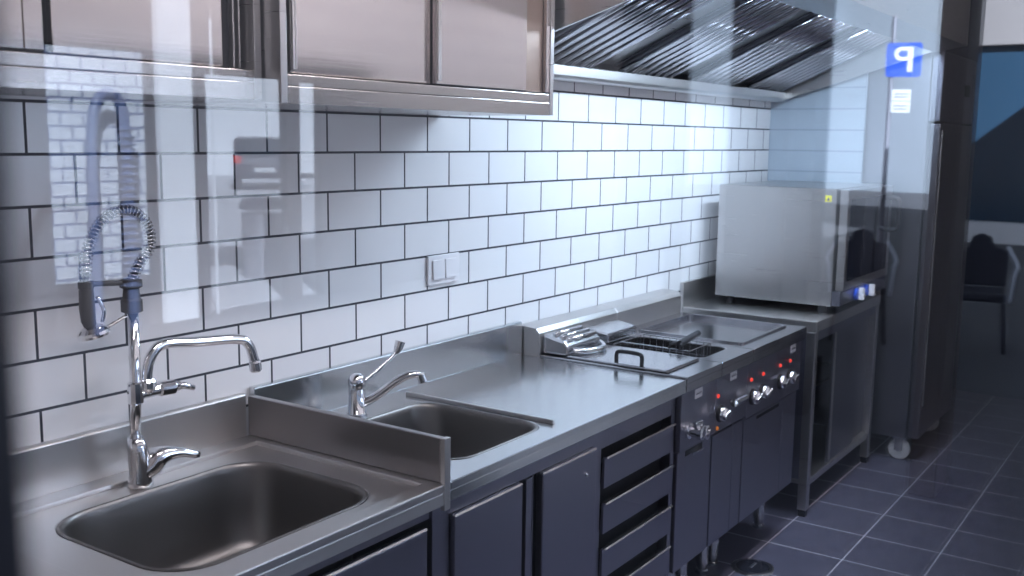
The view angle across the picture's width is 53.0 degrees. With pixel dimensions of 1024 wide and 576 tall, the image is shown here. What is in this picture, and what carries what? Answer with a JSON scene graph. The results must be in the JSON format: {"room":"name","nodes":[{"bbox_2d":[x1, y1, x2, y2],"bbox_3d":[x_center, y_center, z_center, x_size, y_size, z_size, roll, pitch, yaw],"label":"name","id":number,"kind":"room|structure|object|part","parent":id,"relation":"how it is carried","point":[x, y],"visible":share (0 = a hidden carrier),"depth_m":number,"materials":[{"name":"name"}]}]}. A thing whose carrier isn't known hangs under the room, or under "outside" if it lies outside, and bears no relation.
{"room":"commercial kitchen","nodes":[
{"label":"commercial kitchen","id":0,"kind":"room"},
{"bbox_2d":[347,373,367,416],"bbox_3d":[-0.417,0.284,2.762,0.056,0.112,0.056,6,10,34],"label":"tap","id":1,"kind":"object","parent":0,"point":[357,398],"depth_m":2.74,"materials":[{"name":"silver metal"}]},
{"bbox_2d":[4,80,770,538],"bbox_3d":[0.227,-0.370,3.923,0.150,2.800,8.800,6,10,34],"label":"wall","id":2,"kind":"structure","parent":0,"point":[308,236],"depth_m":2.77,"materials":[{"name":"white tile"}]},
{"bbox_2d":[0,0,261,100],"bbox_3d":[-0.993,-0.720,1.618,0.349,0.792,1.232,6,10,34],"label":"upper cabinet","id":3,"kind":"object","parent":2,"relation":"attached to","point":[131,50],"visible":1,"depth_m":1.85,"materials":[{"name":"silver metal"}]},
{"bbox_3d":[-0.986,-0.689,1.345,0.014,0.686,0.747,6,10,34],"label":"door","id":4,"kind":"part","parent":3,"relation":"part of","materials":[{"name":"silver metal"}]},
{"bbox_3d":[-0.999,-0.357,1.672,0.348,0.058,1.195,6,10,34],"label":"rail","id":5,"kind":"part","parent":3,"relation":"part of","materials":[{"name":"silver metal"}]},
{"bbox_3d":[-0.671,-0.755,1.828,0.014,0.686,0.360,6,10,34],"label":"door","id":6,"kind":"part","parent":3,"relation":"part of","materials":[{"name":"silver metal"}]},
{"bbox_2d":[24,393,246,499],"bbox_3d":[-1.067,0.402,1.990,0.020,0.126,1.404,6,10,34],"label":"backsplash","id":7,"kind":"structure","parent":2,"relation":"attached to","point":[51,466],"depth_m":2.26,"materials":[{"name":"silver metal"}]},
{"bbox_2d":[156,0,554,115],"bbox_3d":[-0.332,-0.841,2.527,0.400,0.798,1.018,6,10,34],"label":"upper cabinet","id":8,"kind":"object","parent":2,"relation":"attached to","point":[411,57],"visible":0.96,"depth_m":2.40,"materials":[{"name":"silver metal"}]},
{"bbox_3d":[-0.440,-0.778,2.054,0.005,0.668,0.013,6,10,34],"label":"edge handle","id":9,"kind":"part","parent":8,"relation":"part of","materials":[{"name":"silver metal"}]},
{"bbox_3d":[-0.338,-0.475,2.581,0.398,0.058,0.981,6,10,34],"label":"rail","id":10,"kind":"part","parent":8,"relation":"part of","materials":[{"name":"silver metal"}]},
{"bbox_3d":[-0.325,-0.807,2.237,0.014,0.692,0.451,6,10,34],"label":"door","id":11,"kind":"part","parent":8,"relation":"part of","materials":[{"name":"silver metal"}]},
{"bbox_3d":[-0.169,-0.827,2.415,0.005,0.668,0.013,6,10,34],"label":"edge handle","id":12,"kind":"part","parent":8,"relation":"part of","materials":[{"name":"silver metal"}]},
{"bbox_3d":[-0.072,-0.853,2.572,0.014,0.692,0.388,6,10,34],"label":"door","id":13,"kind":"part","parent":8,"relation":"part of","materials":[{"name":"silver metal"}]},
{"bbox_2d":[249,321,521,410],"bbox_3d":[-0.314,0.249,3.074,0.020,0.136,1.200,6,10,34],"label":"backsplash","id":14,"kind":"structure","parent":2,"relation":"attached to","point":[327,388],"depth_m":3.05,"materials":[{"name":"silver metal"}]},
{"bbox_2d":[427,252,458,285],"bbox_3d":[-0.210,-0.059,3.182,0.015,0.091,0.156,6,10,34],"label":"wall switch","id":15,"kind":"object","parent":2,"relation":"attached to","point":[442,268],"visible":1,"depth_m":3.17,"materials":[{"name":"white plastic"}]},
{"bbox_2d":[680,274,721,311],"bbox_3d":[1.038,-0.002,5.023,0.016,0.155,0.968,6,10,34],"label":"backsplash","id":16,"kind":"structure","parent":2,"relation":"attached to","point":[697,290],"depth_m":4.75,"materials":[{"name":"silver metal"}]},
{"bbox_2d":[554,0,970,101],"bbox_3d":[0.952,-1.014,3.901,0.942,0.500,2.670,6,10,34],"label":"extractor hood","id":17,"kind":"object","parent":2,"relation":"attached to","point":[758,50],"visible":0.84,"depth_m":3.91,"materials":[{"name":"silver metal"}]},
{"bbox_3d":[0.198,-0.865,2.817,0.942,0.500,0.012,6,10,34],"label":"panel","id":18,"kind":"part","parent":17,"relation":"part of","materials":[{"name":"silver metal"}]},
{"bbox_2d":[602,0,855,81],"bbox_3d":[0.933,-1.011,3.915,0.758,0.349,2.645,6,10,34],"label":"filter","id":19,"kind":"object","parent":17,"relation":"attached to","point":[701,40],"depth_m":3.87,"materials":[{"name":"silver metal"}]},
{"bbox_3d":[1.706,-1.162,4.986,0.942,0.500,0.012,6,10,34],"label":"panel","id":20,"kind":"part","parent":17,"relation":"part of","materials":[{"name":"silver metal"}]},
{"bbox_2d":[767,73,868,425],"bbox_3d":[1.546,-0.549,5.267,0.485,2.800,0.020,6,10,34],"label":"wall","id":21,"kind":"structure","parent":0,"point":[818,135],"depth_m":5.21,"materials":[{"name":"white tile"}]},
{"bbox_2d":[687,390,1006,575],"bbox_3d":[0.974,1.151,3.613,1.910,0.100,8.800,6,10,34],"label":"floor","id":22,"kind":"structure","parent":0,"point":[928,511],"depth_m":4.49,"materials":[{"name":"tile"}]},
{"bbox_2d":[24,393,450,575],"bbox_3d":[-0.809,0.844,1.886,0.645,0.962,1.428,6,10,34],"label":"sink","id":23,"kind":"object","parent":22,"relation":"on","point":[310,491],"visible":0.99,"depth_m":2.24,"materials":[{"name":"silver metal"}]},
{"bbox_2d":[77,204,261,489],"bbox_3d":[-0.736,0.117,2.230,0.074,0.606,0.441,7,10,35],"label":"tap","id":24,"kind":"object","parent":23,"relation":"on","point":[144,465],"visible":1,"depth_m":2.17,"materials":[{"name":"silver metal"}]},
{"bbox_3d":[-0.831,-0.008,2.083,0.031,0.018,0.105,6,10,34],"label":"support arm","id":25,"kind":"part","parent":24,"relation":"part of","materials":[{"name":"silver metal"}]},
{"bbox_3d":[-0.745,0.377,2.235,0.138,0.072,0.049,-4,10,-29],"label":"mixer lever","id":26,"kind":"part","parent":24,"relation":"part of","materials":[{"name":"silver metal"}]},
{"bbox_3d":[-0.715,0.216,2.251,0.043,0.022,0.016,-5,10,-36],"label":"tap handle","id":27,"kind":"part","parent":24,"relation":"part of","materials":[{"name":"silver metal"}]},
{"bbox_3d":[-0.689,0.155,2.287,0.025,0.113,0.294,8,11,40],"label":"swing spout","id":28,"kind":"part","parent":24,"relation":"part of","materials":[{"name":"silver metal"}]},
{"bbox_2d":[56,461,367,575],"bbox_3d":[-0.593,0.545,2.097,0.424,0.202,0.544,6,10,34],"label":"basin","id":29,"kind":"object","parent":23,"relation":"in","point":[198,523],"depth_m":2.26,"materials":[{"name":"silver metal"}]},
{"bbox_3d":[-0.401,0.344,2.396,0.610,0.100,0.018,6,10,34],"label":"upstand panel","id":30,"kind":"part","parent":23,"relation":"part of","materials":[{"name":"silver metal"}]},
{"bbox_3d":[-0.374,0.853,2.003,0.024,0.602,0.630,6,10,34],"label":"door","id":31,"kind":"part","parent":23,"relation":"part of","materials":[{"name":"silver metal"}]},
{"bbox_2d":[249,321,685,575],"bbox_3d":[-0.063,0.691,2.960,0.643,0.972,1.200,6,10,34],"label":"sink","id":32,"kind":"object","parent":22,"relation":"on","point":[558,468],"visible":0.77,"depth_m":2.86,"materials":[{"name":"silver metal"}]},
{"bbox_2d":[366,403,537,459],"bbox_3d":[-0.189,0.459,2.657,0.421,0.202,0.401,6,10,34],"label":"basin","id":33,"kind":"object","parent":32,"relation":"in","point":[475,431],"depth_m":2.82,"materials":[{"name":"silver metal"}]},
{"bbox_3d":[-0.064,0.786,2.459,0.024,0.585,0.272,6,10,34],"label":"door","id":34,"kind":"part","parent":32,"relation":"part of","materials":[{"name":"silver metal"}]},
{"bbox_2d":[330,355,685,500],"bbox_3d":[-0.050,0.348,2.904,0.623,0.044,1.200,6,10,34],"label":"countertop","id":35,"kind":"structure","parent":32,"relation":"on","point":[584,401],"depth_m":2.96,"materials":[{"name":"silver metal"}]},
{"bbox_2d":[347,340,426,416],"bbox_3d":[-0.342,0.241,2.792,0.216,0.190,0.098,-1,8,-11],"label":"tap","id":36,"kind":"object","parent":35,"relation":"on","point":[358,401],"visible":1,"depth_m":2.75,"materials":[{"name":"silver metal"}]},
{"bbox_3d":[-0.359,0.214,2.792,0.119,0.087,0.012,-6,10,-37],"label":"lever","id":37,"kind":"part","parent":36,"relation":"part of","materials":[{"name":"silver metal"}]},
{"bbox_3d":[-0.324,0.273,2.768,0.172,0.101,0.027,0,8,-5],"label":"spout","id":38,"kind":"part","parent":36,"relation":"part of","materials":[{"name":"silver metal"}]},
{"bbox_3d":[0.001,0.760,2.634,0.010,0.595,0.641,6,10,34],"label":"interior panel","id":39,"kind":"part","parent":32,"relation":"part of","materials":[{"name":"black metal"}]},
{"bbox_3d":[0.034,0.765,2.612,0.022,0.590,0.039,6,10,34],"label":"track post","id":40,"kind":"part","parent":32,"relation":"part of","materials":[{"name":"silver metal"}]},
{"bbox_3d":[0.143,0.746,2.756,0.024,0.585,0.270,6,10,34],"label":"door","id":41,"kind":"part","parent":32,"relation":"part of","materials":[{"name":"silver metal"}]},
{"bbox_3d":[0.378,0.762,3.096,0.020,0.089,0.436,6,10,34],"label":"drawer","id":42,"kind":"part","parent":32,"relation":"part of","materials":[{"name":"silver metal"}]},
{"bbox_3d":[0.380,0.629,3.077,0.020,0.089,0.436,6,10,34],"label":"drawer","id":43,"kind":"part","parent":32,"relation":"part of","materials":[{"name":"silver metal"}]},
{"bbox_3d":[0.382,0.496,3.057,0.020,0.089,0.436,6,10,34],"label":"drawer","id":44,"kind":"part","parent":32,"relation":"part of","materials":[{"name":"silver metal"}]},
{"bbox_3d":[0.376,0.895,3.116,0.020,0.089,0.436,6,10,34],"label":"drawer","id":45,"kind":"part","parent":32,"relation":"part of","materials":[{"name":"silver metal"}]},
{"bbox_2d":[522,314,721,575],"bbox_3d":[0.376,0.617,3.557,0.677,0.958,0.273,6,10,34],"label":"fryer","id":46,"kind":"object","parent":22,"relation":"on","point":[560,337],"visible":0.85,"depth_m":3.41,"materials":[{"name":"silver metal"}]},
{"bbox_3d":[0.280,0.207,3.560,0.066,0.027,0.202,6,10,34],"label":"head handle","id":47,"kind":"part","parent":46,"relation":"part of","materials":[{"name":"silver metal"}]},
{"bbox_3d":[0.384,0.226,3.365,0.109,0.045,0.013,6,10,34],"label":"lid handle","id":48,"kind":"part","parent":46,"relation":"part of","materials":[{"name":"black plastic"}]},
{"bbox_2d":[540,353,721,392],"bbox_3d":[0.400,0.265,3.492,0.555,0.049,0.273,6,10,34],"label":"cooktop","id":49,"kind":"object","parent":46,"relation":"in","point":[698,374],"depth_m":3.39,"materials":[{"name":"grey metal"}]},
{"bbox_3d":[0.410,0.237,3.479,0.378,0.008,0.249,6,10,34],"label":"lid","id":50,"kind":"part","parent":46,"relation":"part of","materials":[{"name":"grey metal"}]},
{"bbox_3d":[0.593,0.714,3.419,0.016,0.402,0.263,6,10,34],"label":"door","id":51,"kind":"part","parent":46,"relation":"part of","materials":[{"name":"silver metal"}]},
{"bbox_3d":[0.607,0.411,3.368,0.012,0.198,0.271,6,10,34],"label":"control panel","id":52,"kind":"part","parent":46,"relation":"part of","materials":[{"name":"silver metal"}]},
{"bbox_3d":[0.595,0.435,3.282,0.013,0.020,0.050,6,10,34],"label":"valve lever","id":53,"kind":"part","parent":46,"relation":"part of","materials":[{"name":"silver metal"}]},
{"bbox_3d":[0.608,0.342,3.346,0.002,0.030,0.056,6,10,34],"label":"label plate","id":54,"kind":"part","parent":46,"relation":"part of","materials":[{"name":"silver metal"}]},
{"bbox_2d":[703,424,710,439],"bbox_3d":[0.611,0.463,3.324,0.052,0.047,0.048,6,10,34],"label":"knob","id":55,"kind":"object","parent":46,"relation":"attached to","point":[707,430],"depth_m":3.31,"materials":[{"name":"silver metal"}]},
{"bbox_2d":[562,305,753,575],"bbox_3d":[0.527,0.585,3.788,0.660,0.958,0.279,6,10,34],"label":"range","id":56,"kind":"object","parent":22,"relation":"on","point":[731,388],"visible":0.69,"depth_m":3.66,"materials":[{"name":"silver metal"}]},
{"bbox_2d":[620,330,710,356],"bbox_3d":[0.553,0.233,3.717,0.274,0.158,0.192,6,10,34],"label":"basket","id":57,"kind":"object","parent":56,"relation":"on","point":[683,347],"depth_m":3.77,"materials":[{"name":"silver metal"}]},
{"bbox_3d":[0.567,0.297,3.721,0.360,0.168,0.221,6,10,34],"label":"tank","id":58,"kind":"part","parent":56,"relation":"part of","materials":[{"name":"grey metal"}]},
{"bbox_2d":[606,334,753,375],"bbox_3d":[0.557,0.233,3.719,0.555,0.049,0.279,6,10,34],"label":"cooktop","id":59,"kind":"object","parent":56,"relation":"in","point":[734,360],"depth_m":3.73,"materials":[{"name":"grey metal"}]},
{"bbox_3d":[0.605,0.986,3.677,0.047,0.200,0.047,6,10,34],"label":"leg","id":60,"kind":"part","parent":56,"relation":"part of","materials":[{"name":"silver metal"}]},
{"bbox_3d":[0.711,0.965,3.829,0.047,0.200,0.047,6,10,34],"label":"leg","id":61,"kind":"part","parent":56,"relation":"part of","materials":[{"name":"silver metal"}]},
{"bbox_3d":[0.726,0.691,3.609,0.016,0.395,0.179,6,10,34],"label":"door","id":62,"kind":"part","parent":56,"relation":"part of","materials":[{"name":"silver metal"}]},
{"bbox_3d":[0.712,0.429,3.506,0.008,0.060,0.060,6,10,34],"label":"knob","id":63,"kind":"part","parent":56,"relation":"part of","materials":[{"name":"black plastic"}]},
{"bbox_3d":[0.765,0.380,3.595,0.012,0.198,0.277,6,10,34],"label":"control panel","id":64,"kind":"part","parent":56,"relation":"part of","materials":[{"name":"silver metal"}]},
{"bbox_3d":[0.773,0.304,3.582,0.002,0.030,0.056,6,10,34],"label":"label plate","id":65,"kind":"part","parent":56,"relation":"part of","materials":[{"name":"silver metal"}]},
{"bbox_3d":[0.804,0.676,3.723,0.016,0.395,0.087,6,10,34],"label":"panel","id":66,"kind":"part","parent":56,"relation":"part of","materials":[{"name":"silver metal"}]},
{"bbox_3d":[0.790,0.392,3.588,0.038,0.028,0.100,6,10,34],"label":"bar handle","id":67,"kind":"part","parent":56,"relation":"part of","materials":[{"name":"silver metal"}]},
{"bbox_2d":[600,288,806,565],"bbox_3d":[0.765,0.537,4.136,0.655,0.958,0.567,6,10,34],"label":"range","id":68,"kind":"object","parent":22,"relation":"on","point":[774,372],"visible":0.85,"depth_m":4.01,"materials":[{"name":"silver metal"}]},
{"bbox_3d":[0.798,0.172,4.067,0.430,0.037,0.474,6,10,34],"label":"griddle plate","id":69,"kind":"part","parent":68,"relation":"part of","materials":[{"name":"grey metal"}]},
{"bbox_3d":[0.764,0.954,3.907,0.047,0.200,0.047,6,10,34],"label":"leg","id":70,"kind":"part","parent":68,"relation":"part of","materials":[{"name":"silver metal"}]},
{"bbox_2d":[636,312,806,361],"bbox_3d":[0.798,0.186,4.065,0.555,0.049,0.567,6,10,34],"label":"cooktop","id":71,"kind":"object","parent":68,"relation":"in","point":[767,340],"depth_m":4.07,"materials":[{"name":"grey metal"}]},
{"bbox_3d":[0.880,0.398,3.749,0.008,0.060,0.060,6,10,34],"label":"knob","id":72,"kind":"part","parent":68,"relation":"part of","materials":[{"name":"silver metal"}]},
{"bbox_3d":[1.033,0.901,4.293,0.047,0.200,0.047,6,10,34],"label":"leg","id":73,"kind":"part","parent":68,"relation":"part of","materials":[{"name":"silver metal"}]},
{"bbox_3d":[0.948,0.651,3.930,0.016,0.387,0.401,6,10,34],"label":"door","id":74,"kind":"part","parent":68,"relation":"part of","materials":[{"name":"silver metal"}]},
{"bbox_3d":[0.935,0.387,3.827,0.008,0.060,0.060,6,10,34],"label":"knob","id":75,"kind":"part","parent":68,"relation":"part of","materials":[{"name":"silver metal"}]},
{"bbox_3d":[1.006,0.339,3.942,0.012,0.210,0.565,6,10,34],"label":"control panel","id":76,"kind":"part","parent":68,"relation":"part of","materials":[{"name":"silver metal"}]},
{"bbox_3d":[1.042,0.364,3.982,0.008,0.060,0.060,6,10,34],"label":"knob","id":77,"kind":"part","parent":68,"relation":"part of","materials":[{"name":"silver metal"}]},
{"bbox_3d":[1.107,0.620,4.161,0.016,0.387,0.152,6,10,34],"label":"panel","id":78,"kind":"part","parent":68,"relation":"part of","materials":[{"name":"silver metal"}]},
{"bbox_3d":[1.116,0.240,4.076,0.002,0.030,0.056,6,10,34],"label":"label plate","id":79,"kind":"part","parent":68,"relation":"part of","materials":[{"name":"silver metal"}]},
{"bbox_2d":[730,558,774,575],"bbox_3d":[0.911,1.054,3.889,0.164,0.012,0.164,6,10,34],"label":"floor drain","id":80,"kind":"object","parent":22,"relation":"in","point":[744,566],"visible":1,"depth_m":3.88,"materials":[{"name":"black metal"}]},
{"bbox_2d":[680,274,880,516],"bbox_3d":[1.284,0.427,4.911,0.629,0.965,0.968,6,10,34],"label":"table","id":81,"kind":"object","parent":22,"relation":"on","point":[835,391],"visible":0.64,"depth_m":4.71,"materials":[{"name":"silver metal"}]},
{"bbox_3d":[1.260,0.569,4.379,0.040,0.779,0.040,6,10,34],"label":"leg","id":82,"kind":"part","parent":81,"relation":"part of","materials":[{"name":"silver metal"}]},
{"bbox_2d":[715,180,901,312],"bbox_3d":[1.410,-0.213,4.830,0.642,0.545,0.724,6,10,34],"label":"countertop oven","id":83,"kind":"object","parent":81,"relation":"on","point":[822,244],"visible":1,"depth_m":4.57,"materials":[{"name":"silver metal"}]},
{"bbox_3d":[1.542,0.027,4.596,0.014,0.052,0.052,6,10,34],"label":"knob","id":84,"kind":"part","parent":83,"relation":"part of","materials":[{"name":"blue plastic"}]},
{"bbox_3d":[1.601,0.008,4.728,0.038,0.062,0.715,6,10,34],"label":"control panel","id":85,"kind":"part","parent":83,"relation":"part of","materials":[{"name":"silver metal"}]},
{"bbox_3d":[1.614,-0.241,4.690,0.036,0.435,0.707,6,10,34],"label":"door","id":86,"kind":"part","parent":83,"relation":"part of","materials":[{"name":"black glass"}]},
{"bbox_3d":[1.633,0.009,4.727,0.014,0.052,0.052,6,10,34],"label":"knob","id":87,"kind":"part","parent":83,"relation":"part of","materials":[{"name":"blue plastic"}]},
{"bbox_3d":[1.625,-0.238,4.672,0.001,0.354,0.613,6,10,34],"label":"door glass","id":88,"kind":"part","parent":83,"relation":"part of","materials":[{"name":"black glass"}]},
{"bbox_3d":[1.825,-0.354,4.898,0.062,0.183,0.024,6,10,34],"label":"door handle","id":89,"kind":"part","parent":83,"relation":"part of","materials":[{"name":"black plastic"}]},
{"bbox_3d":[1.277,0.424,4.915,0.557,0.648,0.944,6,10,34],"label":"panel","id":90,"kind":"part","parent":81,"relation":"part of","materials":[{"name":"silver metal"}]},
{"bbox_2d":[815,362,829,386],"bbox_3d":[1.245,0.428,4.938,0.460,0.015,0.886,6,10,34],"label":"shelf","id":91,"kind":"object","parent":81,"relation":"attached to","point":[823,368],"depth_m":5.02,"materials":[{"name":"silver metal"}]},
{"bbox_2d":[791,424,866,483],"bbox_3d":[1.290,0.762,4.953,0.580,0.030,0.886,6,10,34],"label":"shelf","id":92,"kind":"object","parent":81,"relation":"attached to","point":[820,464],"depth_m":4.85,"materials":[{"name":"silver metal"}]},
{"bbox_3d":[1.535,0.470,4.772,0.014,0.601,0.380,6,10,34],"label":"door","id":93,"kind":"part","parent":81,"relation":"part of","materials":[{"name":"silver metal"}]},
{"bbox_3d":[1.530,0.153,4.702,0.022,0.044,0.886,6,10,34],"label":"rail","id":94,"kind":"part","parent":81,"relation":"part of","materials":[{"name":"silver metal"}]},
{"bbox_3d":[1.669,0.439,4.996,0.014,0.601,0.305,6,10,34],"label":"door","id":95,"kind":"part","parent":81,"relation":"part of","materials":[{"name":"silver metal"}]},
{"bbox_3d":[1.786,0.465,5.136,0.040,0.779,0.040,6,10,34],"label":"leg","id":96,"kind":"part","parent":81,"relation":"part of","materials":[{"name":"silver metal"}]},
{"bbox_2d":[862,51,976,458],"bbox_3d":[1.943,-0.199,5.536,0.783,2.040,0.760,6,10,34],"label":"fridge","id":97,"kind":"object","parent":22,"relation":"on","point":[916,143],"visible":0.54,"depth_m":5.11,"materials":[{"name":"silver metal"}]},
{"bbox_3d":[2.058,-0.083,5.032,0.008,1.360,0.018,6,10,34],"label":"door handle","id":98,"kind":"part","parent":97,"relation":"part of","materials":[{"name":"silver metal"}]},
{"bbox_3d":[2.236,-0.059,5.352,0.052,1.565,0.756,6,10,34],"label":"door","id":99,"kind":"part","parent":97,"relation":"part of","materials":[{"name":"silver metal"}]},
{"bbox_3d":[2.244,-1.005,5.217,0.054,0.333,0.756,6,10,34],"label":"control panel","id":100,"kind":"part","parent":97,"relation":"part of","materials":[{"name":"silver metal"}]},
{"bbox_2d":[945,0,1023,396],"bbox_3d":[3.109,-0.708,6.500,1.850,2.800,0.150,6,10,34],"label":"wall","id":101,"kind":"structure","parent":0,"point":[993,245],"depth_m":6.47,"materials":[{"name":"blue"}]},
{"bbox_3d":[1.721,-0.188,2.819,0.120,2.800,8.950,6,10,34],"label":"wall","id":102,"kind":"structure","parent":0,"visible":0},
{"bbox_2d":[0,31,1023,575],"bbox_3d":[0.743,0.457,1.554,0.065,1.865,3.187,6,10,34],"label":"window","id":103,"kind":"structure","parent":102,"relation":"in","point":[1005,550],"depth_m":0.20,"materials":[{"name":"black"}]},
{"bbox_3d":[0.743,0.457,1.554,0.065,1.865,3.187,6,10,34],"label":"frame","id":104,"kind":"part","parent":103,"relation":"part of","materials":[{"name":"black"}]},
{"bbox_3d":[0.742,0.420,1.550,0.008,1.698,3.065,6,10,34],"label":"pane","id":105,"kind":"part","parent":103,"relation":"part of","materials":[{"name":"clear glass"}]}
]}

